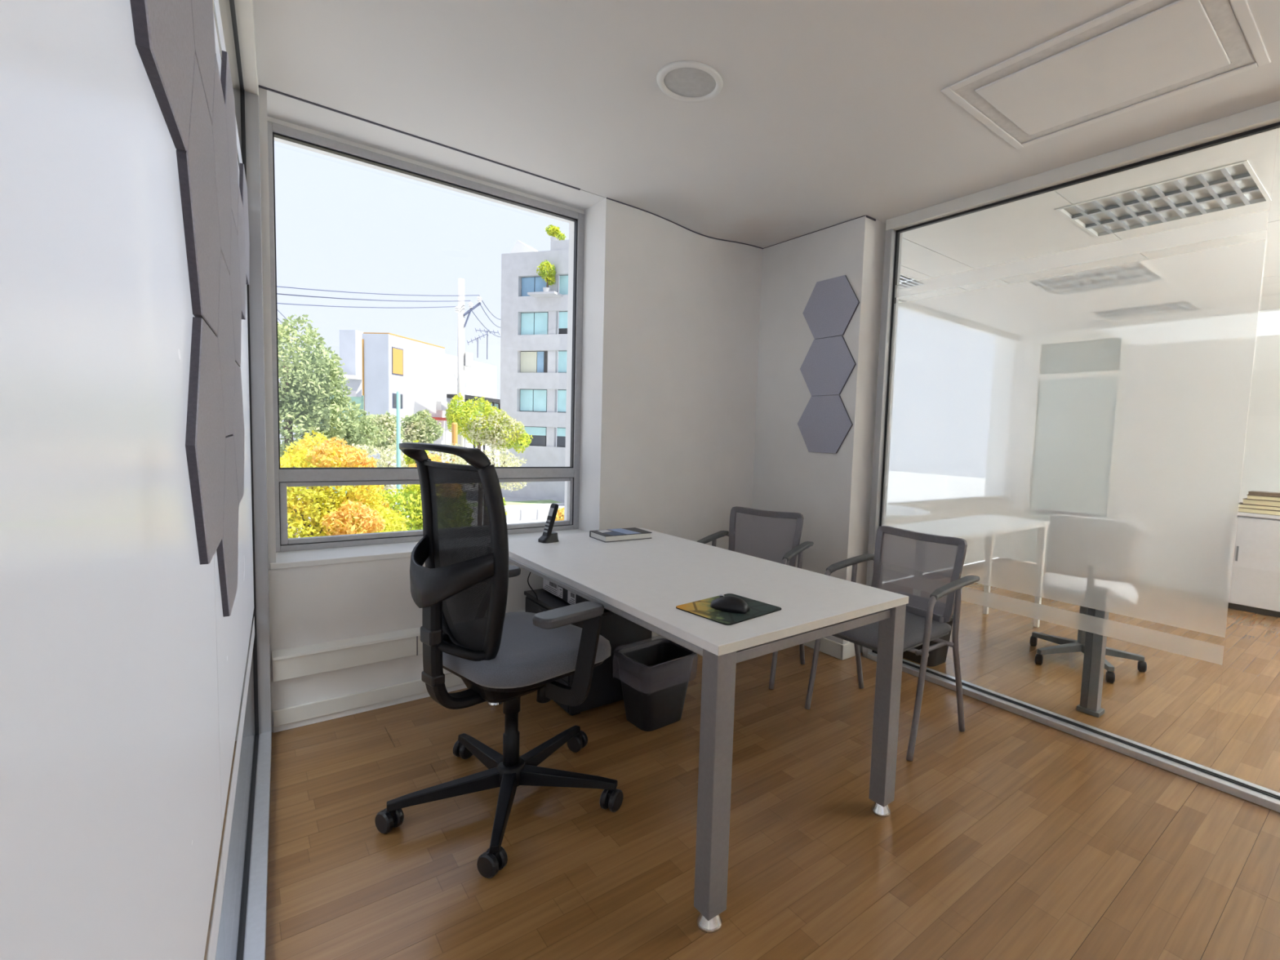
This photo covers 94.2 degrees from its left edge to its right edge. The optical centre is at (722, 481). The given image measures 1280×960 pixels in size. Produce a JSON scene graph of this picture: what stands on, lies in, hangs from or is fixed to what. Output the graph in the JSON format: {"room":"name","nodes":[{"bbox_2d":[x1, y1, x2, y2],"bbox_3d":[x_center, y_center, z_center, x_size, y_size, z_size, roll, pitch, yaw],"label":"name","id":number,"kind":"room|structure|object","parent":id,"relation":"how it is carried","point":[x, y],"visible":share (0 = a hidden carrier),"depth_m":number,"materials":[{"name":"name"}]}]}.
{"room":"private office","nodes":[
{"label":"private office","id":0,"kind":"room"},
{"bbox_2d":[0,0,271,959],"bbox_3d":[-0.702,-0.079,0.776,0.101,2.456,3.600,-1,5,-37],"label":"wall","id":1,"kind":"structure","parent":0,"point":[135,715],"depth_m":0.40,"materials":[{"name":"paint"}]},
{"bbox_2d":[129,0,195,151],"bbox_3d":[-0.536,-0.528,0.562,0.010,0.328,0.460,-1,5,-37],"label":"panel","id":2,"kind":"object","parent":1,"relation":"attached to","point":[163,29],"visible":1,"depth_m":0.57,"materials":[{"name":"grey fabric"}]},
{"bbox_2d":[176,53,220,335],"bbox_3d":[-0.750,-0.392,0.852,0.011,0.328,0.460,-1,5,-37],"label":"panel","id":3,"kind":"object","parent":1,"relation":"attached to","point":[196,165],"visible":0.9,"depth_m":0.78,"materials":[{"name":"grey fabric"}]},
{"bbox_2d":[191,0,215,122],"bbox_3d":[-0.738,-0.722,0.827,0.011,0.328,0.460,-1,5,-37],"label":"panel","id":4,"kind":"object","parent":1,"relation":"attached to","point":[202,10],"visible":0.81,"depth_m":0.87,"materials":[{"name":"grey fabric"}]},
{"bbox_2d":[185,316,225,564],"bbox_3d":[-0.762,-0.061,0.877,0.011,0.328,0.460,-1,5,-37],"label":"panel","id":5,"kind":"object","parent":1,"relation":"attached to","point":[205,438],"visible":1,"depth_m":0.79,"materials":[{"name":"grey fabric"}]},
{"bbox_2d":[211,53,231,273],"bbox_3d":[-0.952,-0.585,1.117,0.011,0.328,0.460,-1,5,-37],"label":"panel","id":6,"kind":"object","parent":1,"relation":"attached to","point":[219,123],"visible":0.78,"depth_m":1.09,"materials":[{"name":"grey fabric"}]},
{"bbox_2d":[215,250,235,435],"bbox_3d":[-0.964,-0.255,1.142,0.011,0.328,0.460,-1,5,-37],"label":"panel","id":7,"kind":"object","parent":1,"relation":"attached to","point":[225,328],"visible":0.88,"depth_m":1.12,"materials":[{"name":"grey fabric"}]},
{"bbox_2d":[216,435,238,617],"bbox_3d":[-0.977,0.076,1.167,0.011,0.328,0.460,-1,5,-37],"label":"panel","id":8,"kind":"object","parent":1,"relation":"attached to","point":[227,551],"visible":0.87,"depth_m":1.11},
{"bbox_2d":[220,50,238,233],"bbox_3d":[-1.154,-0.779,1.382,0.011,0.328,0.460,-1,5,-37],"label":"panel","id":9,"kind":"object","parent":1,"relation":"attached to","point":[225,76],"visible":0.75,"depth_m":1.33,"materials":[{"name":"grey fabric"}]},
{"bbox_2d":[229,211,241,366],"bbox_3d":[-1.166,-0.448,1.407,0.011,0.328,0.460,-1,5,-37],"label":"panel","id":10,"kind":"object","parent":1,"relation":"attached to","point":[234,274],"visible":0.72,"depth_m":1.39,"materials":[{"name":"grey fabric"}]},
{"bbox_2d":[227,361,244,505],"bbox_3d":[-1.179,-0.118,1.432,0.011,0.328,0.460,-1,5,-37],"label":"panel","id":11,"kind":"object","parent":1,"relation":"attached to","point":[238,429],"visible":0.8,"depth_m":1.41,"materials":[{"name":"grey fabric"}]},
{"bbox_2d":[237,182,246,319],"bbox_3d":[-1.368,-0.642,1.672,0.011,0.328,0.460,-1,5,-37],"label":"panel","id":12,"kind":"object","parent":1,"relation":"attached to","point":[241,237],"visible":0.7,"depth_m":1.66,"materials":[{"name":"grey fabric"}]},
{"bbox_2d":[239,163,249,284],"bbox_3d":[-1.570,-0.836,1.938,0.010,0.328,0.460,-1,5,-37],"label":"panel","id":13,"kind":"object","parent":1,"relation":"attached to","point":[242,181],"visible":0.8,"depth_m":1.89,"materials":[{"name":"grey fabric"}]},
{"bbox_2d":[258,87,762,732],"bbox_3d":[-0.873,-0.280,3.260,2.920,2.477,0.445,-1,6,-40],"label":"wall","id":14,"kind":"structure","parent":0,"point":[670,331],"depth_m":3.27,"materials":[{"name":"white paint"}]},
{"bbox_2d":[272,672,466,733],"bbox_3d":[-1.236,0.938,2.791,1.420,0.090,0.016,-1,6,-40],"label":"baseboard","id":15,"kind":"structure","parent":14,"relation":"attached to","point":[311,713],"depth_m":2.51,"materials":[{"name":"white paint"}]},
{"bbox_2d":[271,609,524,681],"bbox_3d":[-1.225,0.714,2.764,1.410,0.118,0.034,-1,6,-40],"label":"trunking","id":16,"kind":"structure","parent":14,"relation":"attached to","point":[318,658],"depth_m":2.46,"materials":[{"name":"plastic"}]},
{"bbox_2d":[267,120,584,551],"bbox_3d":[-1.349,-0.591,2.897,1.400,1.757,0.059,-1,6,-40],"label":"window","id":17,"kind":"structure","parent":14,"relation":"in","point":[359,476],"depth_m":2.74,"materials":[{"name":"metal"}]},
{"bbox_2d":[443,668,450,674],"bbox_3d":[-1.291,0.832,2.724,0.116,0.116,0.030,-1,6,-40],"label":"wall socket","id":18,"kind":"object","parent":14,"relation":"attached to","point":[445,672],"visible":0.02,"depth_m":2.72,"materials":[{"name":"white paint"}]},
{"bbox_2d":[606,197,875,248],"bbox_3d":[0.115,-1.439,3.153,1.210,0.041,0.808,-1,6,-40],"label":"trim","id":19,"kind":"structure","parent":14,"relation":"attached to","point":[867,216],"depth_m":3.36,"materials":[{"name":"paint"}]},
{"bbox_2d":[253,0,1279,336],"bbox_3d":[1.757,-1.400,3.014,6.950,0.095,3.900,-1,6,-40],"label":"ceiling","id":20,"kind":"structure","parent":0,"point":[825,113],"depth_m":2.31,"materials":[{"name":"paint"}]},
{"bbox_2d":[656,60,723,102],"bbox_3d":[-0.113,-1.379,2.043,0.232,0.011,0.232,-1,6,-40],"label":"recessed light","id":21,"kind":"object","parent":20,"relation":"in","point":[685,81],"visible":1,"depth_m":2.03,"materials":[{"name":"white paint"}]},
{"bbox_2d":[899,273,928,289],"bbox_3d":[1.210,-1.524,4.473,0.560,0.023,0.450,-1,6,-40],"label":"recessed light","id":22,"kind":"object","parent":20,"relation":"in","point":[905,282],"visible":0.23,"depth_m":4.47,"materials":[{"name":"white paint"}]},
{"bbox_2d":[886,301,958,505],"bbox_3d":[1.743,-0.668,5.335,1.210,1.765,0.040,-1,6,-40],"label":"roller blind","id":23,"kind":"object","parent":20,"relation":"hanging from","point":[902,304],"visible":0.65,"depth_m":5.37,"materials":[{"name":"white fabric"}]},
{"bbox_2d":[945,319,1017,502],"bbox_3d":[2.696,-0.692,6.128,1.230,1.765,0.040,-1,6,-40],"label":"roller blind","id":24,"kind":"object","parent":20,"relation":"hanging from","point":[960,322],"visible":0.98,"depth_m":6.06,"materials":[{"name":"white fabric"}]},
{"bbox_2d":[1022,261,1167,297],"bbox_3d":[2.666,-1.453,4.242,0.580,0.023,0.745,-1,6,-40],"label":"recessed light","id":25,"kind":"object","parent":20,"relation":"in","point":[1136,273],"visible":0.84,"depth_m":4.24,"materials":[{"name":"white paint"}]},
{"bbox_2d":[940,0,1271,149],"bbox_3d":[1.224,-1.322,1.930,0.590,0.008,0.770,-1,6,-40],"label":"ceiling hatch","id":26,"kind":"object","parent":20,"relation":"attached to","point":[1175,45],"visible":1,"depth_m":1.87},
{"bbox_2d":[1086,298,1204,321],"bbox_3d":[3.639,-1.480,5.088,0.520,0.023,0.720,-1,6,-40],"label":"recessed light","id":27,"kind":"object","parent":20,"relation":"in","point":[1180,306],"visible":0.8,"depth_m":5.09,"materials":[{"name":"white paint"}]},
{"bbox_2d":[1054,160,1271,237],"bbox_3d":[2.153,-1.372,2.907,0.580,0.023,0.745,-1,6,-40],"label":"recessed light","id":28,"kind":"object","parent":20,"relation":"in","point":[1234,185],"visible":0.84,"depth_m":2.88,"materials":[{"name":"white paint"}]},
{"bbox_2d":[265,557,1279,959],"bbox_3d":[1.272,1.227,1.448,9.800,0.100,5.700,-1,6,-40],"label":"floor","id":29,"kind":"structure","parent":0,"point":[1008,836],"depth_m":1.92,"materials":[{"name":"brown wood"}]},
{"bbox_2d":[374,442,623,878],"bbox_3d":[-0.704,0.469,1.956,0.722,1.185,0.732,5,5,38],"label":"office chair","id":30,"kind":"object","parent":29,"relation":"on","point":[500,656],"visible":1,"depth_m":1.78,"materials":[{"name":"black plastic"}]},
{"bbox_2d":[524,588,652,715],"bbox_3d":[-0.660,0.778,2.859,0.432,0.443,0.524,-1,6,-40],"label":"drawer pedestal","id":31,"kind":"object","parent":29,"relation":"on","point":[606,688],"visible":0.3,"depth_m":2.67,"materials":[{"name":"black plastic"}]},
{"bbox_2d":[542,577,607,609],"bbox_3d":[-0.614,0.465,2.845,0.332,0.185,0.470,-1,6,-40],"label":"case","id":32,"kind":"object","parent":31,"relation":"on","point":[566,595],"visible":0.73,"depth_m":2.75,"materials":[{"name":"plastic"}]},
{"bbox_2d":[544,581,556,594],"bbox_3d":[-0.834,0.506,2.851,0.001,0.051,0.148,-1,6,-40],"label":"print","id":33,"kind":"object","parent":32,"relation":"attached to","point":[549,587],"depth_m":2.85},
{"bbox_2d":[568,592,574,604],"bbox_3d":[-0.684,0.528,2.673,0.001,0.048,0.060,-1,6,-40],"label":"print","id":34,"kind":"object","parent":32,"relation":"attached to","point":[571,595],"depth_m":2.67},
{"bbox_2d":[614,638,696,731],"bbox_3d":[-0.295,0.878,2.567,0.312,0.314,0.262,-2,6,-43],"label":"waste bin","id":35,"kind":"object","parent":29,"relation":"on","point":[655,674],"visible":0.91,"depth_m":2.50,"materials":[{"name":"grey plastic"}]},
{"bbox_2d":[487,528,908,933],"bbox_3d":[-0.233,0.686,2.296,0.812,0.740,1.601,-2,6,-40],"label":"desk","id":36,"kind":"object","parent":29,"relation":"on","point":[643,582],"visible":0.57,"depth_m":1.88,"materials":[{"name":"laminate"}]},
{"bbox_2d":[527,572,537,600],"bbox_3d":[-0.866,0.430,2.709,0.028,0.258,0.064,4,5,19],"label":"power cable","id":37,"kind":"object","parent":36,"relation":"hanging from","point":[530,572],"visible":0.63,"depth_m":2.70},
{"bbox_2d":[537,502,559,542],"bbox_3d":[-0.778,0.184,2.639,0.068,0.170,0.080,6,6,42],"label":"cordless phone","id":38,"kind":"object","parent":36,"relation":"on","point":[548,536],"visible":1,"depth_m":2.63,"materials":[{"name":"black plastic"}]},
{"bbox_2d":[589,527,652,542],"bbox_3d":[-0.485,0.253,2.811,0.244,0.030,0.164,-1,5,-38],"label":"book","id":39,"kind":"object","parent":36,"relation":"on","point":[633,533],"visible":1,"depth_m":2.77,"materials":[{"name":"white paper"}]},
{"bbox_2d":[604,531,626,535],"bbox_3d":[-0.506,0.242,2.745,0.101,0.001,0.072,6,6,42],"label":"photo","id":40,"kind":"object","parent":39,"relation":"on","point":[606,533],"depth_m":2.75},
{"bbox_2d":[675,593,781,625],"bbox_3d":[0.018,0.366,1.710,0.215,0.004,0.238,6,6,43],"label":"mouse pad","id":41,"kind":"object","parent":36,"relation":"on","point":[701,608],"visible":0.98,"depth_m":1.67,"materials":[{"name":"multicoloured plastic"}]},
{"bbox_2d":[710,594,749,613],"bbox_3d":[0.021,0.346,1.692,0.112,0.038,0.066,4,5,28],"label":"mouse","id":42,"kind":"object","parent":41,"relation":"on","point":[732,604],"visible":1,"depth_m":1.67,"materials":[{"name":"black plastic"}]},
{"bbox_2d":[696,506,813,689],"bbox_3d":[0.122,0.585,3.188,0.582,0.834,0.511,5,5,30],"label":"chair","id":43,"kind":"object","parent":29,"relation":"on","point":[789,557],"visible":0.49,"depth_m":3.34,"materials":[{"name":"grey"}]},
{"bbox_2d":[804,525,979,760],"bbox_3d":[0.724,0.651,2.606,0.511,0.834,0.582,-1,6,-40],"label":"chair","id":44,"kind":"object","parent":29,"relation":"on","point":[922,626],"visible":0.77,"depth_m":2.61,"materials":[{"name":"grey"}]},
{"bbox_2d":[885,504,929,519],"bbox_3d":[1.131,0.574,4.412,0.750,0.750,0.750,-1,6,-40],"label":"round table","id":45,"kind":"object","parent":29,"relation":"on","point":[893,512],"visible":0.27,"depth_m":4.18,"materials":[{"name":"white paint"}]},
{"bbox_2d":[900,591,953,666],"bbox_3d":[1.139,0.859,3.442,0.239,0.328,0.410,-1,6,-40],"label":"waste bin","id":46,"kind":"object","parent":29,"relation":"on","point":[937,656],"visible":0.07,"depth_m":3.33,"materials":[{"name":"black plastic"}]},
{"bbox_2d":[887,514,1049,627],"bbox_3d":[1.585,0.641,3.805,1.380,0.740,0.440,-1,6,-40],"label":"desk","id":47,"kind":"object","parent":29,"relation":"on","point":[988,526],"visible":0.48,"depth_m":3.93,"materials":[{"name":"white laminate"}]},
{"bbox_2d":[1029,513,1146,683],"bbox_3d":[2.135,0.619,3.416,0.591,0.882,0.644,5,5,30],"label":"swivel chair","id":48,"kind":"object","parent":29,"relation":"on","point":[1083,553],"visible":0.82,"depth_m":3.20,"materials":[{"name":"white plastic"}]},
{"bbox_2d":[1076,585,1111,717],"bbox_3d":[1.756,0.794,2.778,0.078,0.600,0.095,-1,6,-40],"label":"table leg","id":49,"kind":"object","parent":29,"relation":"on","point":[1099,601],"visible":1,"depth_m":2.76,"materials":[{"name":"metal"}]},
{"bbox_2d":[1224,511,1279,617],"bbox_3d":[4.644,0.683,4.425,0.430,0.790,1.272,-1,6,-40],"label":"storage cabinet","id":50,"kind":"object","parent":29,"relation":"on","point":[1253,573],"visible":0.89,"depth_m":4.65,"materials":[{"name":"metal"}]},
{"bbox_2d":[1231,506,1279,515],"bbox_3d":[4.315,0.234,4.735,0.235,0.035,0.320,-1,5,-37],"label":"book","id":51,"kind":"object","parent":50,"relation":"on","point":[1235,508],"visible":0.74,"depth_m":4.67,"materials":[{"name":"beige paper"}]},
{"bbox_2d":[1236,502,1279,511],"bbox_3d":[4.324,0.202,4.724,0.215,0.030,0.300,-2,6,-42],"label":"book","id":52,"kind":"object","parent":51,"relation":"on","point":[1240,504],"visible":0.85,"depth_m":4.67,"materials":[{"name":"beige paper"}]},
{"bbox_2d":[1242,497,1279,506],"bbox_3d":[4.333,0.167,4.712,0.200,0.042,0.240,-1,5,-38],"label":"book","id":53,"kind":"object","parent":52,"relation":"on","point":[1246,501],"visible":0.74,"depth_m":4.66,"materials":[{"name":"beige paper"}]},
{"bbox_2d":[1246,494,1279,501],"bbox_3d":[4.342,0.129,4.700,0.195,0.034,0.235,-2,6,-44],"label":"book","id":54,"kind":"object","parent":53,"relation":"on","point":[1249,496],"visible":0.74,"depth_m":4.65,"materials":[{"name":"beige paper"}]},
{"bbox_2d":[1248,490,1279,497],"bbox_3d":[4.351,0.100,4.688,0.200,0.026,0.240,-2,6,-41],"label":"book","id":55,"kind":"object","parent":54,"relation":"on","point":[1251,492],"visible":1,"depth_m":4.66,"materials":[{"name":"brown paper"}]},
{"bbox_2d":[750,215,885,660],"bbox_3d":[0.563,-0.258,3.677,0.301,2.477,0.866,-1,6,-40],"label":"wall column","id":56,"kind":"structure","parent":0,"point":[832,491],"depth_m":3.47,"materials":[{"name":"white paint"}]},
{"bbox_2d":[797,395,853,453],"bbox_3d":[0.587,-0.333,3.423,0.012,0.330,0.410,-1,6,-40],"label":"panel","id":57,"kind":"object","parent":56,"relation":"attached to","point":[824,424],"visible":1,"depth_m":3.41,"materials":[{"name":"grey fabric"}]},
{"bbox_2d":[800,335,856,395],"bbox_3d":[0.599,-0.662,3.398,0.012,0.330,0.410,-1,6,-40],"label":"panel","id":58,"kind":"object","parent":56,"relation":"attached to","point":[828,363],"visible":1,"depth_m":3.38,"materials":[{"name":"grey fabric"}]},
{"bbox_2d":[802,275,859,339],"bbox_3d":[0.613,-0.992,3.372,0.012,0.331,0.410,-1,6,-40],"label":"panel","id":59,"kind":"object","parent":56,"relation":"attached to","point":[832,304],"visible":1,"depth_m":3.36,"materials":[{"name":"grey fabric"}]},
{"bbox_2d":[882,495,1001,581],"bbox_3d":[1.668,0.544,5.563,3.900,0.680,0.200,-1,6,-40],"label":"wall","id":60,"kind":"structure","parent":0,"point":[975,548],"depth_m":6.05,"materials":[{"name":"white paint"}]},
{"bbox_2d":[862,100,1279,813],"bbox_3d":[1.912,-0.084,2.135,0.100,2.456,3.200,-1,6,-40],"label":"wall","id":61,"kind":"structure","parent":0,"point":[1264,118],"depth_m":2.66,"materials":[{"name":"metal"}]},
{"bbox_2d":[984,308,1279,589],"bbox_3d":[4.963,-0.158,4.516,0.150,2.477,5.900,-1,6,-40],"label":"wall","id":62,"kind":"structure","parent":0,"point":[1200,428],"depth_m":5.35,"materials":[{"name":"white paint"}]},
{"bbox_2d":[1018,324,1129,564],"bbox_3d":[3.634,-0.326,6.107,0.150,2.476,0.860,-1,6,-40],"label":"door","id":63,"kind":"structure","parent":62,"relation":"in","point":[1075,423],"depth_m":6.05,"materials":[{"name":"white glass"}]},
{"bbox_2d":[1138,574,1225,598],"bbox_3d":[5.239,1.089,4.094,0.015,0.074,4.500,-1,6,-40],"label":"baseboard","id":64,"kind":"structure","parent":62,"relation":"attached to","point":[1219,593],"depth_m":5.35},
{"label":"outside","id":65,"kind":"structure","parent":0,"visible":0},
{"bbox_2d":[280,448,1045,583],"bbox_3d":[-34.116,-1.213,65.753,150.000,0.200,137.700,-1,6,-40],"label":"ground","id":66,"kind":"structure","parent":65,"point":[902,486],"depth_m":63.39,"materials":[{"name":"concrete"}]},
{"bbox_2d":[277,314,391,537],"bbox_3d":[-9.122,-0.067,13.240,3.021,7.165,2.106,-1,6,-40],"label":"leafy tree","id":67,"kind":"object","parent":66,"relation":"on","point":[303,403],"visible":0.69,"depth_m":12.73,"materials":[{"name":"green plant"}]},
{"bbox_2d":[307,395,364,496],"bbox_3d":[-22.027,-1.736,33.676,2.690,6.500,0.100,-1,6,-40],"label":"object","id":68,"kind":"object","parent":66,"relation":"on","point":[357,400],"visible":0.13,"depth_m":34.06,"materials":[{"name":"white"}]},
{"bbox_2d":[321,373,362,396],"bbox_3d":[-27.764,-3.462,42.193,3.300,8.250,2.500,-1,6,-40],"label":"building","id":69,"kind":"structure","parent":66,"relation":"on","point":[355,381],"depth_m":42.00,"materials":[{"name":"white paint"}]},
{"bbox_2d":[280,430,409,538],"bbox_3d":[-4.580,1.795,6.837,1.586,4.743,1.657,2,4,3],"label":"bush","id":70,"kind":"object","parent":66,"relation":"on","point":[330,513],"visible":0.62,"depth_m":6.52,"materials":[{"name":"yellow plant"}]},
{"bbox_2d":[318,442,408,494],"bbox_3d":[-7.350,1.425,12.283,2.241,4.468,1.105,-1,6,-40],"label":"shrub","id":71,"kind":"object","parent":66,"relation":"on","point":[383,456],"visible":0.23,"depth_m":12.26,"materials":[{"name":"green plant"}]},
{"bbox_2d":[354,410,407,504],"bbox_3d":[-15.298,-0.378,25.677,2.836,5.485,1.474,-1,6,-40],"label":"hedge","id":72,"kind":"object","parent":66,"relation":"on","point":[390,424],"visible":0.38,"depth_m":25.66,"materials":[{"name":"green plant"}]},
{"bbox_2d":[338,329,448,494],"bbox_3d":[-25.059,-5.205,43.029,7.968,11.800,6.372,3,4,7],"label":"building","id":73,"kind":"structure","parent":66,"relation":"on","point":[388,363],"depth_m":41.40,"materials":[{"name":"paint"}]},
{"bbox_2d":[392,347,403,374],"bbox_3d":[-22.125,-8.174,40.165,0.018,1.680,1.020,3,4,7],"label":"blind","id":74,"kind":"object","parent":73,"relation":"hanging from","point":[397,353],"depth_m":40.17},
{"bbox_2d":[396,391,401,511],"bbox_3d":[-5.945,1.084,10.830,0.180,5.460,0.180,-1,6,-40],"label":"post","id":75,"kind":"object","parent":66,"relation":"on","point":[398,400],"visible":0.3,"depth_m":10.66,"materials":[{"name":"metal"}]},
{"bbox_2d":[338,483,472,532],"bbox_3d":[-4.517,1.973,8.248,1.952,4.185,1.317,0,5,-25],"label":"shrub","id":76,"kind":"object","parent":66,"relation":"on","point":[413,507],"visible":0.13,"depth_m":7.99,"materials":[{"name":"green plant"}]},
{"bbox_2d":[403,440,429,524],"bbox_3d":[-5.752,1.510,11.098,0.451,4.591,0.470,-1,6,-40],"label":"shrub","id":77,"kind":"object","parent":66,"relation":"on","point":[409,460],"visible":0.13,"depth_m":10.84,"materials":[{"name":"green plant"}]},
{"bbox_2d":[400,409,444,443],"bbox_3d":[-14.633,-0.687,28.723,2.020,5.694,1.537,-1,6,-40],"label":"hedge","id":78,"kind":"object","parent":66,"relation":"on","point":[415,427],"visible":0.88,"depth_m":28.24,"materials":[{"name":"green plant"}]},
{"bbox_2d":[408,452,448,487],"bbox_3d":[-4.636,1.757,9.368,0.711,4.438,0.683,-1,6,-40],"label":"shrub","id":79,"kind":"object","parent":66,"relation":"on","point":[437,460],"visible":0.08,"depth_m":9.15,"materials":[{"name":"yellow plant"}]},
{"bbox_2d":[391,442,470,484],"bbox_3d":[-6.734,1.302,14.141,2.183,4.483,1.083,-1,6,-40],"label":"shrub","id":80,"kind":"object","parent":66,"relation":"on","point":[458,459],"visible":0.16,"depth_m":13.96,"materials":[{"name":"green plant"}]},
{"bbox_2d":[451,422,457,521],"bbox_3d":[-8.638,0.607,18.988,0.280,5.000,0.280,-1,6,-40],"label":"marker post","id":81,"kind":"object","parent":66,"relation":"on","point":[454,425],"visible":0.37,"depth_m":18.76,"materials":[{"name":"plastic"}]},
{"bbox_2d":[454,278,482,489],"bbox_3d":[-11.520,-3.268,26.599,1.180,11.380,0.419,-1,6,-40],"label":"utility pole","id":82,"kind":"object","parent":66,"relation":"on","point":[464,359],"visible":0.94,"depth_m":26.18,"materials":[{"name":"concrete"}]},
{"bbox_2d":[276,302,456,308],"bbox_3d":[-14.274,-5.621,15.912,0.033,2.880,20.949,3,4,14],"label":"cable","id":83,"kind":"object","parent":82,"relation":"attached to","point":[277,303],"visible":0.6,"depth_m":21.36,"materials":[{"name":"metal"}]},
{"bbox_2d":[276,293,470,302],"bbox_3d":[-14.044,-5.925,16.072,0.032,2.980,21.411,3,4,15],"label":"cable","id":84,"kind":"object","parent":82,"relation":"attached to","point":[277,293],"visible":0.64,"depth_m":20.86,"materials":[{"name":"metal"}]},
{"bbox_2d":[276,285,479,296],"bbox_3d":[-13.894,-6.153,16.174,0.032,3.130,21.714,3,4,15],"label":"cable","id":85,"kind":"object","parent":82,"relation":"attached to","point":[277,286],"visible":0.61,"depth_m":20.82,"materials":[{"name":"rubber"}]},
{"bbox_2d":[471,311,500,337],"bbox_3d":[-15.890,-11.184,41.789,0.034,4.307,32.768,1,4,-17],"label":"cable","id":86,"kind":"object","parent":82,"relation":"attached to","point":[472,311],"visible":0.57,"depth_m":31.43,"materials":[{"name":"rubber"}]},
{"bbox_2d":[444,353,500,484],"bbox_3d":[-22.607,-5.032,50.339,5.500,10.550,8.600,3,4,7],"label":"annex","id":87,"kind":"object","parent":66,"relation":"on","point":[480,379],"visible":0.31,"depth_m":49.81,"materials":[{"name":"white paint"}]},
{"bbox_2d":[466,332,488,357],"bbox_3d":[-19.659,-11.043,47.314,1.538,2.196,0.429,-1,6,-40],"label":"tv antenna","id":88,"kind":"object","parent":87,"relation":"on","point":[486,332],"visible":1,"depth_m":47.31,"materials":[{"name":"metal"}]},
{"bbox_2d":[475,328,499,359],"bbox_3d":[-19.217,-11.222,48.122,1.838,2.466,0.429,-1,6,-40],"label":"tv antenna","id":89,"kind":"object","parent":87,"relation":"on","point":[475,328],"visible":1,"depth_m":48.09,"materials":[{"name":"metal"}]},
{"bbox_2d":[391,499,564,509],"bbox_3d":[-22.628,1.694,30.163,30.000,0.140,2.300,-1,6,-40],"label":"grass verge","id":90,"kind":"structure","parent":66,"relation":"on","point":[530,503],"depth_m":38.07,"materials":[{"name":"plant"}]},
{"bbox_2d":[444,392,533,524],"bbox_3d":[-10.196,-0.619,25.857,3.640,6.312,2.008,0,5,-27],"label":"street tree","id":91,"kind":"object","parent":66,"relation":"on","point":[487,427],"visible":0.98,"depth_m":25.16,"materials":[{"name":"green plant"}]},
{"bbox_2d":[460,447,529,524],"bbox_3d":[-6.077,1.252,15.975,2.145,4.358,1.104,-1,6,-40],"label":"shrub","id":92,"kind":"object","parent":66,"relation":"on","point":[503,457],"visible":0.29,"depth_m":15.87,"materials":[{"name":"green plant"}]},
{"bbox_2d":[505,509,508,520],"bbox_3d":[-11.457,1.780,31.333,0.180,0.620,0.180,-1,6,-40],"label":"bollard","id":93,"kind":"object","parent":66,"relation":"on","point":[506,510],"visible":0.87,"depth_m":31.27,"materials":[{"name":"concrete"}]},
{"bbox_2d":[520,508,523,520],"bbox_3d":[-10.808,1.778,31.679,0.180,0.620,0.180,-1,6,-40],"label":"bollard","id":94,"kind":"object","parent":66,"relation":"on","point":[521,509],"visible":1,"depth_m":31.61,"materials":[{"name":"concrete"}]},
{"bbox_2d":[499,240,568,501],"bbox_3d":[-8.831,-7.876,41.151,14.000,18.600,4.400,3,4,17],"label":"apartment building","id":95,"kind":"structure","parent":66,"relation":"on","point":[532,333],"depth_m":41.36,"materials":[{"name":"concrete"}]},
{"bbox_2d":[520,351,537,372],"bbox_3d":[-13.733,-8.453,41.739,1.320,1.440,0.040,3,4,17],"label":"blind","id":96,"kind":"object","parent":95,"relation":"hanging from","point":[528,359],"depth_m":41.71,"materials":[{"name":"white fabric"}]},
{"bbox_2d":[536,259,555,291],"bbox_3d":[-11.958,-13.867,39.931,1.345,2.198,0.980,-1,6,-40],"label":"tree","id":97,"kind":"object","parent":95,"relation":"on","point":[549,278],"visible":1,"depth_m":39.82,"materials":[{"name":"green plant"}]},
{"bbox_2d":[544,224,566,240],"bbox_3d":[-11.516,-17.037,40.632,1.505,1.136,1.007,-1,6,-40],"label":"shrub","id":98,"kind":"object","parent":95,"relation":"on","point":[556,234],"visible":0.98,"depth_m":40.40,"materials":[{"name":"green plant"}]},
{"bbox_2d":[550,236,559,240],"bbox_3d":[-11.587,-16.621,40.657,0.600,0.300,0.600,-1,6,-40],"label":"planter","id":99,"kind":"object","parent":98,"relation":"on","point":[552,238],"depth_m":40.41,"materials":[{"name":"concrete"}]},
{"bbox_2d":[536,507,539,519],"bbox_3d":[-10.085,1.764,32.217,0.180,0.620,0.180,-1,6,-40],"label":"bollard","id":100,"kind":"object","parent":66,"relation":"on","point":[538,508],"visible":1,"depth_m":32.16,"materials":[{"name":"concrete"}]},
{"bbox_2d":[555,506,564,520],"bbox_3d":[-3.568,2.145,12.955,0.475,3.214,0.503,-1,6,-40],"label":"shrub","id":101,"kind":"object","parent":66,"relation":"on","point":[560,514],"visible":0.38,"depth_m":12.70,"materials":[{"name":"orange plant"}]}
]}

